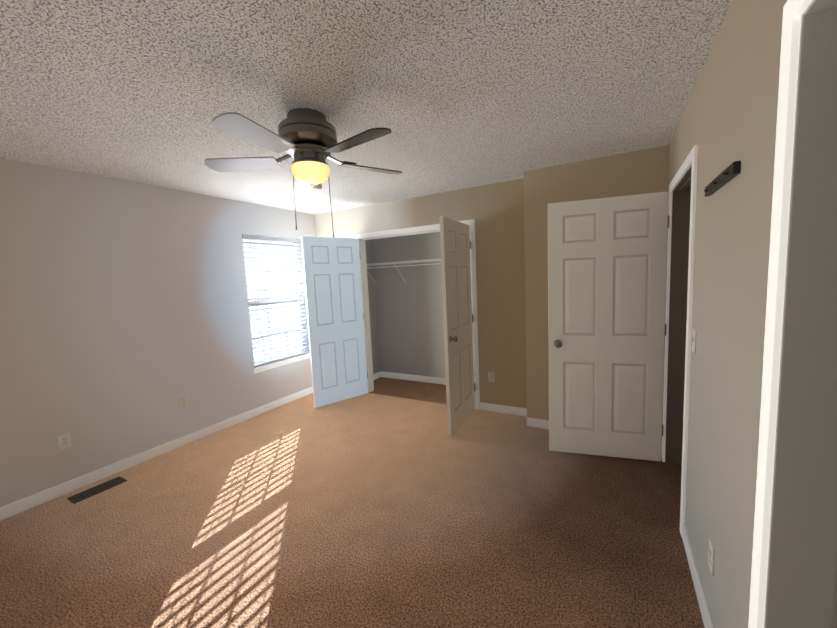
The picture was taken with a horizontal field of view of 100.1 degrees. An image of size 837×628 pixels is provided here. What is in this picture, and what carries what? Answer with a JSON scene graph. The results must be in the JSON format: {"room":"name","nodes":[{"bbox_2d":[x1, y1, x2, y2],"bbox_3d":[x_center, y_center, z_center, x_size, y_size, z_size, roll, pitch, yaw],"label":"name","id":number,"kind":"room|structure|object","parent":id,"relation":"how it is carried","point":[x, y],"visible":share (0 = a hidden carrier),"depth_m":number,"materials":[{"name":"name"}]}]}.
{"room":"empty bedroom","nodes":[
{"label":"empty bedroom","id":0,"kind":"room"},
{"bbox_2d":[0,158,315,506],"bbox_3d":[-2.437,0.075,3.164,0.090,2.440,4.440,1,7,29],"label":"wall","id":1,"kind":"structure","parent":0,"point":[125,327],"depth_m":2.92,"materials":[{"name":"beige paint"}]},
{"bbox_2d":[57,432,71,450],"bbox_3d":[-2.678,0.964,2.652,0.008,0.115,0.072,1,7,29],"label":"electrical outlet","id":2,"kind":"object","parent":1,"relation":"attached to","point":[64,441],"visible":1,"depth_m":2.65,"materials":[{"name":"white plastic"}]},
{"bbox_2d":[0,386,312,520],"bbox_3d":[-2.340,1.243,3.259,0.012,0.090,4.200,1,7,29],"label":"baseboard","id":3,"kind":"structure","parent":1,"relation":"attached to","point":[28,502],"depth_m":3.01,"materials":[{"name":"white wood"}]},
{"bbox_2d":[178,397,187,410],"bbox_3d":[-2.270,0.871,3.380,0.008,0.115,0.072,1,7,29],"label":"electrical outlet","id":4,"kind":"object","parent":1,"relation":"attached to","point":[183,405],"visible":1,"depth_m":3.38,"materials":[{"name":"white plastic"}]},
{"bbox_2d":[242,239,309,373],"bbox_3d":[-1.750,-0.150,4.368,0.106,1.590,0.905,1,7,29],"label":"window","id":5,"kind":"structure","parent":1,"relation":"in","point":[282,282],"depth_m":4.39,"materials":[{"name":"white plastic"}]},
{"bbox_2d":[242,234,309,366],"bbox_3d":[-1.738,-0.187,4.357,0.065,1.508,0.841,1,7,29],"label":"window blind","id":6,"kind":"object","parent":5,"relation":"attached to","point":[266,238],"visible":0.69,"depth_m":4.32,"materials":[{"name":"plastic"}]},
{"bbox_2d":[0,377,703,627],"bbox_3d":[0.098,1.326,2.306,5.440,0.100,5.140,1,7,29],"label":"floor","id":7,"kind":"structure","parent":0,"point":[387,503],"depth_m":2.10,"materials":[{"name":"carpet"}]},
{"bbox_2d":[67,476,126,503],"bbox_3d":[-2.467,1.348,2.698,0.140,0.008,0.320,1,7,29],"label":"floor vent","id":8,"kind":"object","parent":7,"relation":"in","point":[90,492],"visible":1,"depth_m":2.68,"materials":[{"name":"brown metal"}]},
{"bbox_2d":[0,0,731,214],"bbox_3d":[-0.016,-1.198,2.047,5.440,0.100,5.140,1,7,29],"label":"ceiling","id":9,"kind":"structure","parent":0,"point":[452,95],"depth_m":1.67,"materials":[{"name":"white paint"}]},
{"bbox_2d":[204,108,401,236],"bbox_3d":[-0.606,-0.777,1.977,1.138,0.670,1.138,1,7,29],"label":"ceiling fan","id":10,"kind":"object","parent":9,"relation":"hanging from","point":[306,138],"visible":0.98,"depth_m":1.89,"materials":[{"name":"grey metal"}]},
{"bbox_2d":[365,228,473,377],"bbox_3d":[0.160,-0.194,4.638,2.340,2.440,0.700,1,7,29],"label":"wall","id":11,"kind":"structure","parent":0,"point":[407,327],"depth_m":5.10,"materials":[{"name":"grey paint"}]},
{"bbox_2d":[373,372,379,379],"bbox_3d":[-0.737,0.972,5.198,0.012,0.090,0.540,1,7,29],"label":"baseboard","id":12,"kind":"structure","parent":11,"relation":"attached to","point":[377,375],"depth_m":5.36,"materials":[{"name":"white wood"}]},
{"bbox_2d":[367,258,440,284],"bbox_3d":[0.178,-0.569,4.662,2.092,0.304,0.316,1,7,29],"label":"closet shelf","id":13,"kind":"object","parent":11,"relation":"attached to","point":[404,262],"visible":0.48,"depth_m":4.79,"materials":[{"name":"white metal"}]},
{"bbox_2d":[380,371,445,384],"bbox_3d":[0.322,0.949,4.952,2.100,0.090,0.012,1,7,29],"label":"baseboard","id":14,"kind":"structure","parent":11,"relation":"attached to","point":[418,378],"depth_m":5.16,"materials":[{"name":"white wood"}]},
{"bbox_2d":[315,145,668,419],"bbox_3d":[0.385,-0.130,3.915,4.100,2.440,0.350,1,7,29],"label":"wall","id":15,"kind":"structure","parent":0,"point":[510,217],"depth_m":3.60,"materials":[{"name":"beige paint"}]},
{"bbox_2d":[301,236,367,407],"bbox_3d":[-1.025,0.083,4.357,0.332,2.030,0.722,1,7,29],"label":"closet door","id":16,"kind":"structure","parent":15,"relation":"in","point":[333,291],"depth_m":4.30,"materials":[{"name":"white wood"}]},
{"bbox_2d":[355,219,479,409],"bbox_3d":[-0.035,0.019,4.293,1.630,2.105,0.135,1,7,29],"label":"trim","id":17,"kind":"structure","parent":15,"relation":"attached to","point":[363,237],"depth_m":4.17,"materials":[{"name":"white wood"}]},
{"bbox_2d":[440,216,474,436],"bbox_3d":[0.441,0.103,3.512,0.138,2.030,0.756,1,7,29],"label":"closet door","id":18,"kind":"structure","parent":15,"relation":"in","point":[455,241],"depth_m":3.42,"materials":[{"name":"painted wood"},{"name":"nickel"}]},
{"bbox_2d":[488,372,494,382],"bbox_3d":[0.801,0.694,3.845,0.072,0.115,0.008,1,7,29],"label":"electrical outlet","id":19,"kind":"object","parent":15,"relation":"attached to","point":[491,376],"visible":1,"depth_m":3.84,"materials":[{"name":"white plastic"}]},
{"bbox_2d":[480,402,526,415],"bbox_3d":[0.939,1.038,3.810,0.565,0.090,0.012,1,7,29],"label":"baseboard","id":20,"kind":"structure","parent":15,"relation":"attached to","point":[498,408],"depth_m":3.81,"materials":[{"name":"white wood"}]},
{"bbox_2d":[524,415,661,450],"bbox_3d":[1.549,1.072,3.207,1.112,0.090,0.012,1,7,29],"label":"baseboard","id":21,"kind":"structure","parent":15,"relation":"attached to","point":[531,422],"depth_m":3.42,"materials":[{"name":"white wood"}]},
{"bbox_2d":[662,0,786,627],"bbox_3d":[1.043,0.137,1.019,0.120,2.440,4.090,1,7,29],"label":"wall","id":22,"kind":"structure","parent":0,"point":[728,116],"depth_m":1.23,"materials":[{"name":"beige paint"}]},
{"bbox_2d":[548,192,668,461],"bbox_3d":[1.443,0.139,2.721,0.808,2.030,0.265,1,7,29],"label":"entry door","id":23,"kind":"structure","parent":22,"relation":"in","point":[607,259],"depth_m":2.72,"materials":[{"name":"white wood"}]},
{"bbox_2d":[662,145,697,536],"bbox_3d":[1.716,0.152,2.224,0.150,2.105,0.940,1,7,29],"label":"door frame","id":24,"kind":"structure","parent":22,"relation":"attached to","point":[681,245],"depth_m":2.54,"materials":[{"name":"white wood"}]},
{"bbox_2d":[691,329,696,353],"bbox_3d":[1.381,0.136,1.763,0.016,0.115,0.072,1,7,29],"label":"light switch","id":25,"kind":"object","parent":22,"relation":"attached to","point":[694,335],"visible":0.96,"depth_m":1.74,"materials":[{"name":"white plastic"}]},
{"bbox_2d":[682,523,713,627],"bbox_3d":[1.218,1.263,1.492,0.012,0.090,1.060,1,7,29],"label":"baseboard","id":26,"kind":"structure","parent":22,"relation":"attached to","point":[703,606],"depth_m":1.61,"materials":[{"name":"white wood"}]},
{"bbox_2d":[708,537,714,575],"bbox_3d":[1.179,0.976,1.413,0.008,0.115,0.072,1,7,29],"label":"electrical outlet","id":27,"kind":"object","parent":22,"relation":"attached to","point":[711,554],"visible":1,"depth_m":1.40,"materials":[{"name":"white plastic"}]},
{"bbox_2d":[704,161,740,196],"bbox_3d":[1.136,-0.502,1.329,0.032,0.040,0.420,1,7,29],"label":"hook rail","id":28,"kind":"object","parent":22,"relation":"attached to","point":[727,174],"visible":1,"depth_m":1.25,"materials":[{"name":"black metal"}]},
{"bbox_2d":[748,0,836,627],"bbox_3d":[0.744,0.374,0.490,0.150,2.105,0.940,1,7,29],"label":"door frame","id":29,"kind":"structure","parent":22,"relation":"attached to","point":[794,571],"depth_m":0.83,"materials":[{"name":"white wood"}]},
{"bbox_2d":[835,605,836,627],"bbox_3d":[1.206,0.311,1.151,0.059,2.030,0.820,1,7,29],"label":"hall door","id":30,"kind":"structure","parent":22,"relation":"in","point":[836,618],"depth_m":0.85,"materials":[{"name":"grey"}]},
{"label":"outside","id":31,"kind":"structure","parent":0,"visible":0},
{"bbox_2d":[248,294,302,360],"bbox_3d":[-27.521,1.286,19.809,59.905,0.100,120.000,1,7,29],"label":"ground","id":32,"kind":"structure","parent":31,"point":[264,306],"depth_m":17.09,"materials":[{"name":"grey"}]}
]}

